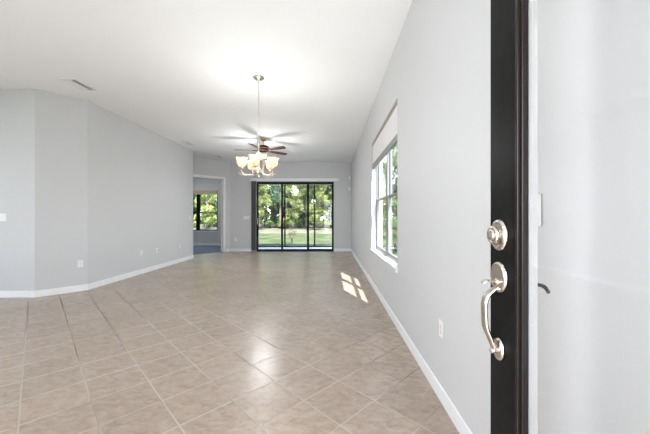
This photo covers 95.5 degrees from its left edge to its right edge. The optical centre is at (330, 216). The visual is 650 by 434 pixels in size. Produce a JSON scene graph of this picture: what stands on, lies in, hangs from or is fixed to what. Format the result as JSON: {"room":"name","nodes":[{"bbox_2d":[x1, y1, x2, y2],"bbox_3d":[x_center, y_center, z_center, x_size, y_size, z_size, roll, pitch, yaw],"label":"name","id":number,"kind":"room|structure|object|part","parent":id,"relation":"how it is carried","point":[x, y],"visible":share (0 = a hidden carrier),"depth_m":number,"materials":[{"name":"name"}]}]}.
{"room":"empty living room","nodes":[
{"label":"empty living room","id":0,"kind":"room"},
{"bbox_2d":[0,89,34,290],"bbox_3d":[-6.205,-0.355,4.460,3.590,3.110,0.120,0,0,0],"label":"wall","id":1,"kind":"structure","parent":0,"point":[17,106],"depth_m":4.40,"materials":[{"name":"paint"}]},
{"bbox_2d":[0,214,6,220],"bbox_3d":[-4.905,0.005,4.395,0.162,0.114,0.009,0,0,0],"label":"light switch","id":2,"kind":"object","parent":1,"relation":"attached to","point":[3,217],"visible":1,"depth_m":4.39,"materials":[{"name":"white plastic"}]},
{"bbox_2d":[0,291,33,297],"bbox_3d":[-6.202,1.150,4.392,3.596,0.100,0.016,0,0,0],"label":"baseboard","id":3,"kind":"structure","parent":1,"relation":"attached to","point":[3,294],"depth_m":4.38,"materials":[{"name":"white paint"}]},
{"bbox_2d":[35,89,86,290],"bbox_3d":[-4.244,-0.355,4.662,0.121,3.110,0.608,0,0,44],"label":"wall","id":4,"kind":"structure","parent":0,"point":[60,120],"depth_m":4.60,"materials":[{"name":"paint"}]},
{"bbox_2d":[34,284,87,297],"bbox_3d":[-4.196,1.150,4.614,0.016,0.100,0.616,0,0,43],"label":"baseboard","id":5,"kind":"structure","parent":4,"relation":"attached to","point":[47,292],"depth_m":4.59,"materials":[{"name":"white paint"}]},
{"bbox_2d":[78,260,82,266],"bbox_3d":[-4.047,0.755,4.773,0.009,0.114,0.070,0,0,44],"label":"power outlet","id":6,"kind":"object","parent":4,"relation":"attached to","point":[80,262],"visible":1,"depth_m":4.77,"materials":[{"name":"white plastic"}]},
{"bbox_2d":[87,101,192,283],"bbox_3d":[-4.050,-0.355,6.700,0.120,3.110,3.720,0,0,0],"label":"wall","id":7,"kind":"structure","parent":0,"point":[140,180],"depth_m":5.91,"materials":[{"name":"paint"}]},
{"bbox_2d":[88,255,193,289],"bbox_3d":[-4.043,1.150,6.704,0.133,0.100,3.738,0,0,0],"label":"baseboard","id":8,"kind":"structure","parent":7,"relation":"attached to","point":[141,271],"depth_m":5.96,"materials":[{"name":"white paint"}]},
{"bbox_2d":[0,0,412,161],"bbox_3d":[-3.545,-1.950,6.050,8.910,0.080,12.700,0,0,0],"label":"ceiling","id":9,"kind":"structure","parent":0,"point":[180,71],"depth_m":3.69,"materials":[{"name":"paint"}]},
{"bbox_2d":[59,78,96,90],"bbox_3d":[-3.630,-1.901,4.250,0.220,0.016,0.380,0,0,0],"label":"ceiling vent","id":10,"kind":"object","parent":9,"relation":"in","point":[74,82],"visible":1,"depth_m":4.22,"materials":[{"name":"white metal"}]},
{"bbox_2d":[236,75,278,177],"bbox_3d":[-0.984,-1.217,4.009,0.603,1.384,0.571,0,0,0],"label":"chandelier","id":11,"kind":"object","parent":9,"relation":"hanging from","point":[271,163],"visible":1,"depth_m":3.96,"materials":[{"name":"white glass"}]},
{"bbox_3d":[-1.192,-0.735,3.958,0.175,0.125,0.162,0,0,0],"label":"lamp shade","id":12,"kind":"part","parent":11,"relation":"part of","materials":[{"name":"white glass"}]},
{"bbox_3d":[-1.116,-0.735,4.206,0.175,0.125,0.162,0,0,0],"label":"lamp shade","id":13,"kind":"part","parent":11,"relation":"part of","materials":[{"name":"white glass"}]},
{"bbox_3d":[-0.980,-0.735,3.810,0.175,0.125,0.162,0,0,0],"label":"lamp shade","id":14,"kind":"part","parent":11,"relation":"part of","materials":[{"name":"white glass"}]},
{"bbox_3d":[-0.984,-1.477,4.030,0.016,0.786,0.016,0,0,-45],"label":"chain","id":15,"kind":"part","parent":11,"relation":"part of","materials":[{"name":"silver metal"}]},
{"bbox_3d":[-0.858,-0.735,4.210,0.175,0.125,0.162,0,0,0],"label":"lamp shade","id":16,"kind":"part","parent":11,"relation":"part of","materials":[{"name":"white glass"}]},
{"bbox_3d":[-0.774,-0.735,3.966,0.175,0.125,0.162,0,0,0],"label":"lamp shade","id":17,"kind":"part","parent":11,"relation":"part of","materials":[{"name":"white glass"}]},
{"bbox_2d":[248,138,286,160],"bbox_3d":[-1.682,-1.617,7.182,1.278,0.584,1.295,0,0,0],"label":"ceiling fan","id":18,"kind":"object","parent":9,"relation":"hanging from","point":[263,148],"visible":0.84,"depth_m":7.11,"materials":[{"name":"brown wood"}]},
{"bbox_3d":[-1.645,-1.667,7.200,0.286,0.177,0.284,0,0,0],"label":"motor","id":19,"kind":"part","parent":18,"relation":"part of","materials":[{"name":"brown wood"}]},
{"bbox_3d":[-1.264,-1.625,6.980,0.480,0.034,0.138,0,0,30],"label":"blade","id":20,"kind":"part","parent":18,"relation":"part of","materials":[{"name":"brown wood"}]},
{"bbox_3d":[-1.318,-1.625,7.494,0.480,0.034,0.138,0,0,-42],"label":"blade","id":21,"kind":"part","parent":18,"relation":"part of","materials":[{"name":"brown wood"}]},
{"bbox_2d":[193,177,221,242],"bbox_3d":[-5.710,-0.355,12.375,4.580,3.110,0.150,0,0,0],"label":"wall","id":22,"kind":"structure","parent":0,"point":[198,183],"depth_m":12.30,"materials":[{"name":"paint"}]},
{"bbox_2d":[193,191,217,231],"bbox_3d":[-5.555,-0.253,12.345,1.730,1.735,0.150,0,0,0],"label":"window","id":23,"kind":"structure","parent":22,"relation":"in","point":[198,212],"depth_m":12.35,"materials":[{"name":"black metal"}]},
{"bbox_2d":[193,190,217,193],"bbox_3d":[-5.555,-1.032,12.310,1.670,0.171,0.070,0,0,0],"label":"shade","id":24,"kind":"object","parent":23,"relation":"attached to","point":[194,191],"visible":0.62,"depth_m":12.28,"materials":[{"name":"beige fabric"}]},
{"bbox_3d":[-5.120,0.182,12.367,0.760,0.745,0.025,0,0,0],"label":"sash","id":25,"kind":"part","parent":23,"relation":"part of","materials":[{"name":"clear glass"}]},
{"bbox_2d":[193,243,220,245],"bbox_3d":[-5.285,1.146,12.293,3.430,0.092,0.013,0,0,0],"label":"baseboard","id":26,"kind":"structure","parent":22,"relation":"attached to","point":[194,244],"depth_m":12.29,"materials":[{"name":"white paint"}]},
{"bbox_2d":[193,157,229,248],"bbox_3d":[-5.169,-0.355,8.686,0.120,3.110,4.600,0,0,45],"label":"wall","id":27,"kind":"structure","parent":0,"point":[201,166],"depth_m":10.00,"materials":[{"name":"paint"}]},
{"bbox_2d":[193,174,225,251],"bbox_3d":[-4.079,-0.083,9.763,0.138,2.565,1.195,0,0,45],"label":"door frame","id":28,"kind":"structure","parent":27,"relation":"attached to","point":[223,179],"depth_m":10.11,"materials":[{"name":"white paint"}]},
{"bbox_2d":[221,181,221,250],"bbox_3d":[-3.857,-0.025,10.566,0.042,2.420,0.812,0,0,-12],"label":"door","id":29,"kind":"structure","parent":27,"relation":"in","point":[221,181],"depth_m":10.18,"materials":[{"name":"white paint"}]},
{"bbox_2d":[0,246,458,433],"bbox_3d":[-3.545,1.246,6.010,8.910,0.108,12.620,0,0,0],"label":"floor","id":30,"kind":"structure","parent":0,"point":[253,342],"depth_m":2.54,"materials":[{"name":"beige tile"}]},
{"bbox_2d":[230,162,350,250],"bbox_3d":[-1.325,-0.355,10.345,4.470,3.110,0.150,0,0,0],"label":"wall","id":31,"kind":"structure","parent":0,"point":[240,185],"depth_m":10.27,"materials":[{"name":"paint"}]},
{"bbox_2d":[230,249,251,251],"bbox_3d":[-3.125,1.150,10.264,0.750,0.100,0.013,0,0,0],"label":"baseboard","id":32,"kind":"structure","parent":31,"relation":"attached to","point":[231,250],"depth_m":10.26,"materials":[{"name":"white paint"}]},
{"bbox_2d":[250,178,337,249],"bbox_3d":[-1.250,-0.093,10.217,3.040,2.475,0.102,0,0,0],"label":"vertical blind","id":33,"kind":"object","parent":31,"relation":"attached to","point":[253,180],"visible":1,"depth_m":10.18,"materials":[{"name":"grey fabric"}]},
{"bbox_2d":[256,182,333,250],"bbox_3d":[-1.237,-0.013,10.332,2.696,2.425,0.156,0,0,0],"label":"door","id":34,"kind":"structure","parent":31,"relation":"in","point":[257,183],"depth_m":10.30,"materials":[{"name":"black metal"}]},
{"bbox_3d":[-2.111,-0.007,10.310,0.903,2.353,0.030,0,0,0],"label":"panel","id":35,"kind":"part","parent":34,"relation":"part of","materials":[{"name":"clear glass"}]},
{"bbox_3d":[-1.245,-0.007,10.350,0.980,2.353,0.030,0,0,0],"label":"panel","id":36,"kind":"part","parent":34,"relation":"part of","materials":[{"name":"clear glass"}]},
{"bbox_3d":[-0.373,-0.007,10.390,0.924,2.353,0.030,0,0,0],"label":"panel","id":37,"kind":"part","parent":34,"relation":"part of","materials":[{"name":"clear glass"}]},
{"bbox_2d":[334,249,350,251],"bbox_3d":[0.421,1.150,10.264,0.581,0.100,0.013,0,0,0],"label":"baseboard","id":38,"kind":"structure","parent":31,"relation":"attached to","point":[335,250],"depth_m":10.26,"materials":[{"name":"white paint"}]},
{"bbox_2d":[259,247,331,248],"bbox_3d":[-1.250,1.280,11.223,4.320,0.120,1.595,0,0,0],"label":"floor","id":39,"kind":"structure","parent":0,"point":[259,247],"depth_m":11.61,"materials":[{"name":"concrete"}]},
{"bbox_2d":[259,184,331,246],"bbox_3d":[-1.250,-0.150,11.940,4.320,2.740,0.120,0,0,0],"label":"screen enclosure","id":40,"kind":"object","parent":39,"relation":"on","point":[284,227],"visible":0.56,"depth_m":11.91,"materials":[{"name":"black metal"}]},
{"bbox_3d":[-1.850,-0.040,11.940,0.056,2.520,0.060,0,0,0],"label":"post","id":41,"kind":"part","parent":40,"relation":"part of","materials":[{"name":"black metal"}]},
{"bbox_3d":[-0.647,-0.040,11.940,0.056,2.520,0.060,0,0,0],"label":"post","id":42,"kind":"part","parent":40,"relation":"part of","materials":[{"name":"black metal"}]},
{"bbox_2d":[351,0,649,433],"bbox_3d":[0.818,-0.355,5.060,0.185,3.110,10.720,0,0,0],"label":"wall","id":43,"kind":"structure","parent":0,"point":[594,55],"depth_m":0.99,"materials":[{"name":"paint"}]},
{"bbox_2d":[370,150,397,272],"bbox_3d":[0.815,-0.347,4.200,0.230,1.891,2.060,0,0,0],"label":"window","id":44,"kind":"structure","parent":43,"relation":"in","point":[382,254],"depth_m":4.17,"materials":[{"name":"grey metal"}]},
{"bbox_2d":[372,127,383,168],"bbox_3d":[0.755,-1.069,4.700,0.044,0.447,0.990,0,0,0],"label":"window shade","id":45,"kind":"object","parent":44,"relation":"attached to","point":[377,145],"visible":0.79,"depth_m":4.57,"materials":[{"name":"beige fabric"}]},
{"bbox_3d":[0.751,-0.885,4.700,0.036,0.080,0.986,0,0,0],"label":"rail","id":46,"kind":"part","parent":45,"relation":"part of","materials":[{"name":"grey plastic"}]},
{"bbox_3d":[0.851,-0.766,4.700,0.026,0.983,0.930,0,0,0],"label":"sash","id":47,"kind":"part","parent":44,"relation":"part of","materials":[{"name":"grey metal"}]},
{"bbox_3d":[0.821,0.110,4.700,0.026,0.830,0.930,0,0,0],"label":"sash","id":48,"kind":"part","parent":44,"relation":"part of","materials":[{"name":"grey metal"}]},
{"bbox_3d":[0.750,0.579,4.200,0.100,0.038,2.060,0,0,0],"label":"sill","id":49,"kind":"part","parent":44,"relation":"part of","materials":[{"name":"white stone"}]},
{"bbox_3d":[0.835,-0.366,4.200,0.070,1.853,2.000,0,0,0],"label":"frame","id":50,"kind":"part","parent":44,"relation":"part of","materials":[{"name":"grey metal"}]},
{"bbox_3d":[0.821,0.110,3.700,0.026,0.830,0.930,0,0,0],"label":"sash","id":51,"kind":"part","parent":44,"relation":"part of","materials":[{"name":"grey metal"}]},
{"bbox_3d":[0.851,-0.766,3.700,0.026,0.983,0.930,0,0,0],"label":"sash","id":52,"kind":"part","parent":44,"relation":"part of","materials":[{"name":"grey metal"}]},
{"bbox_2d":[382,101,396,156],"bbox_3d":[0.755,-1.069,3.700,0.044,0.447,0.990,0,0,0],"label":"window shade","id":53,"kind":"object","parent":43,"relation":"attached to","point":[389,128],"visible":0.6,"depth_m":3.65,"materials":[{"name":"beige fabric"}]},
{"bbox_3d":[0.751,-0.885,3.700,0.036,0.080,0.986,0,0,0],"label":"rail","id":54,"kind":"part","parent":53,"relation":"part of","materials":[{"name":"grey plastic"}]},
{"bbox_2d":[351,249,472,433],"bbox_3d":[0.719,1.150,5.075,0.013,0.100,10.390,0,0,0],"label":"baseboard","id":55,"kind":"structure","parent":43,"relation":"attached to","point":[458,421],"depth_m":2.17,"materials":[{"name":"white paint"}]},
{"bbox_2d":[439,319,443,338],"bbox_3d":[0.720,0.730,1.925,0.009,0.114,0.070,0,0,0],"label":"power outlet","id":56,"kind":"object","parent":43,"relation":"attached to","point":[441,323],"visible":1,"depth_m":1.91,"materials":[{"name":"white plastic"}]},
{"bbox_2d":[538,193,541,225],"bbox_3d":[0.720,-0.025,1.042,0.009,0.114,0.070,0,0,0],"label":"light switch","id":57,"kind":"object","parent":43,"relation":"attached to","point":[539,194],"visible":0.26,"depth_m":1.01,"materials":[{"name":"white plastic"}]},
{"bbox_3d":[-3.637,-0.355,-0.210,8.725,3.110,0.180,0,0,0],"label":"wall","id":58,"kind":"structure","parent":0,"visible":0},
{"bbox_2d":[481,0,549,433],"bbox_3d":[0.483,-0.008,0.349,0.146,2.408,0.918,0,0,-3],"label":"door","id":59,"kind":"structure","parent":58,"relation":"in","point":[512,234],"depth_m":0.70,"materials":[{"name":"black paint"}]},
{"bbox_3d":[0.430,0.154,0.757,0.011,0.080,0.069,0,0,0],"label":"handle","id":60,"kind":"part","parent":59,"relation":"part of","materials":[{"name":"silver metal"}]},
{"bbox_3d":[0.431,0.339,0.757,0.010,0.058,0.042,0,0,0],"label":"plate","id":61,"kind":"part","parent":59,"relation":"part of","materials":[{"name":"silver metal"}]},
{"bbox_3d":[0.438,-0.065,0.363,0.021,1.957,0.659,0,0,0],"label":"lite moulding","id":62,"kind":"part","parent":59,"relation":"part of","materials":[{"name":"black wood"}]},
{"bbox_3d":[0.528,0.176,0.736,0.013,0.018,0.052,0,0,0],"label":"lever arm","id":63,"kind":"part","parent":59,"relation":"part of","materials":[{"name":"brown metal"}]},
{"label":"outside","id":64,"kind":"structure","parent":0,"visible":0},
{"bbox_2d":[259,234,396,255],"bbox_3d":[0.000,1.410,-3.250,120.000,0.180,53.500,0,0,0],"label":"ground","id":65,"kind":"structure","parent":64,"point":[264,239],"depth_m":16.57,"materials":[{"name":"green plant"}]},
{"bbox_2d":[382,144,396,215],"bbox_3d":[3.807,-2.796,16.320,2.513,8.242,2.509,0,0,17],"label":"broadleaf tree","id":66,"kind":"object","parent":65,"relation":"on","point":[394,150],"visible":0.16,"depth_m":16.22,"materials":[{"name":"green plant"}]},
{"bbox_2d":[382,214,396,251],"bbox_3d":[2.547,0.603,10.952,1.279,1.450,1.728,0,0,-6],"label":"shrub","id":67,"kind":"object","parent":65,"relation":"on","point":[394,218],"visible":0.3,"depth_m":11.02,"materials":[{"name":"green plant"}]},
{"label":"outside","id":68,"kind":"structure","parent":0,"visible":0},
{"bbox_2d":[193,220,384,233],"bbox_3d":[0.000,1.405,71.750,120.000,0.190,96.500,0,0,0],"label":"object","id":69,"kind":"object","parent":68,"point":[263,230],"depth_m":28.63,"materials":[{"name":"beige plant"}]},
{"bbox_2d":[193,194,196,221],"bbox_3d":[-20.821,-5.042,41.885,4.090,13.349,3.991,0,0,8],"label":"broadleaf tree","id":70,"kind":"object","parent":69,"relation":"on","point":[194,195],"visible":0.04,"depth_m":42.42,"materials":[{"name":"green plant"}]},
{"bbox_2d":[194,194,216,229],"bbox_3d":[-12.799,-1.942,30.207,2.612,6.536,2.327,0,0,-6],"label":"broadleaf tree","id":71,"kind":"object","parent":69,"relation":"on","point":[205,207],"visible":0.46,"depth_m":30.13,"materials":[{"name":"green plant"}]},
{"bbox_2d":[202,194,216,227],"bbox_3d":[-14.422,-4.152,35.614,3.383,10.954,3.395,0,0,25],"label":"broadleaf tree","id":72,"kind":"object","parent":69,"relation":"on","point":[208,195],"visible":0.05,"depth_m":34.97,"materials":[{"name":"green plant"}]},
{"bbox_2d":[259,185,272,229],"bbox_3d":[-7.425,-2.114,30.801,2.749,6.881,2.449,0,0,-10],"label":"broadleaf tree","id":73,"kind":"object","parent":69,"relation":"on","point":[266,201],"visible":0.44,"depth_m":30.38,"materials":[{"name":"green plant"}]},
{"bbox_2d":[265,220,274,226],"bbox_3d":[-6.933,0.836,33.734,1.033,1.014,1.141,0,0,-37],"label":"shrub","id":74,"kind":"object","parent":69,"relation":"on","point":[270,224],"visible":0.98,"depth_m":33.56,"materials":[{"name":"green plant"}]},
{"bbox_2d":[260,185,283,226],"bbox_3d":[-7.916,-4.841,40.913,3.865,12.927,3.960,0,0,13],"label":"broadleaf tree","id":75,"kind":"object","parent":69,"relation":"on","point":[274,209],"visible":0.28,"depth_m":40.33,"materials":[{"name":"green plant"}]},
{"bbox_2d":[270,185,286,224],"bbox_3d":[-5.936,-4.948,35.159,2.612,12.547,2.856,0,0,-15],"label":"slender tree","id":76,"kind":"object","parent":69,"relation":"on","point":[275,190],"visible":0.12,"depth_m":34.83,"materials":[{"name":"green plant"}]},
{"bbox_2d":[286,190,295,222],"bbox_3d":[-5.992,-5.376,47.491,4.201,14.051,4.305,0,0,16],"label":"broadleaf tree","id":77,"kind":"object","parent":69,"relation":"on","point":[288,205],"visible":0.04,"depth_m":46.53,"materials":[{"name":"green plant"}]},
{"bbox_2d":[283,185,303,228],"bbox_3d":[-4.098,-1.599,31.394,2.337,5.848,2.082,0,0,-33],"label":"broadleaf tree","id":78,"kind":"object","parent":69,"relation":"on","point":[292,201],"visible":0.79,"depth_m":31.10,"materials":[{"name":"green plant"}]},
{"bbox_2d":[294,219,302,226],"bbox_3d":[-3.644,0.788,33.672,1.255,1.115,1.136,0,0,-25],"label":"shrub","id":79,"kind":"object","parent":69,"relation":"on","point":[298,222],"visible":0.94,"depth_m":33.53,"materials":[{"name":"green plant"}]},
{"bbox_2d":[286,185,313,225],"bbox_3d":[-4.150,-5.042,41.428,3.991,13.349,4.090,0,0,-33],"label":"broadleaf tree","id":80,"kind":"object","parent":69,"relation":"on","point":[302,216],"visible":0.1,"depth_m":40.89,"materials":[{"name":"green plant"}]},
{"bbox_2d":[295,185,316,226],"bbox_3d":[-2.709,-4.168,35.808,3.345,10.990,3.351,0,0,35],"label":"broadleaf tree","id":81,"kind":"object","parent":69,"relation":"on","point":[303,191],"visible":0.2,"depth_m":35.56,"materials":[{"name":"green plant"}]},
{"bbox_2d":[309,185,329,229],"bbox_3d":[-1.426,-2.114,30.392,2.449,6.881,2.749,0,0,11],"label":"broadleaf tree","id":82,"kind":"object","parent":69,"relation":"on","point":[320,197],"visible":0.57,"depth_m":30.18,"materials":[{"name":"green plant"}]},
{"bbox_2d":[321,185,331,225],"bbox_3d":[0.421,-5.042,40.815,4.090,13.349,3.991,0,0,8],"label":"broadleaf tree","id":83,"kind":"object","parent":69,"relation":"on","point":[326,192],"visible":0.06,"depth_m":40.52,"materials":[{"name":"green plant"}]},
{"bbox_2d":[321,220,331,226],"bbox_3d":[-0.239,0.802,33.772,1.692,1.056,1.198,0,0,-14],"label":"shrub","id":84,"kind":"object","parent":69,"relation":"on","point":[329,224],"visible":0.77,"depth_m":33.57,"materials":[{"name":"green plant"}]},
{"bbox_2d":[328,187,331,217],"bbox_3d":[1.086,-3.878,35.275,3.214,10.406,3.226,0,0,36],"label":"broadleaf tree","id":85,"kind":"object","parent":69,"relation":"on","point":[330,203],"visible":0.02,"depth_m":35.20,"materials":[{"name":"green plant"}]},
{"bbox_2d":[382,160,395,226],"bbox_3d":[4.564,-1.770,25.291,2.474,6.192,2.204,0,0,6],"label":"broadleaf tree","id":86,"kind":"object","parent":69,"relation":"on","point":[383,162],"visible":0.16,"depth_m":24.77,"materials":[{"name":"green plant"}]}
]}

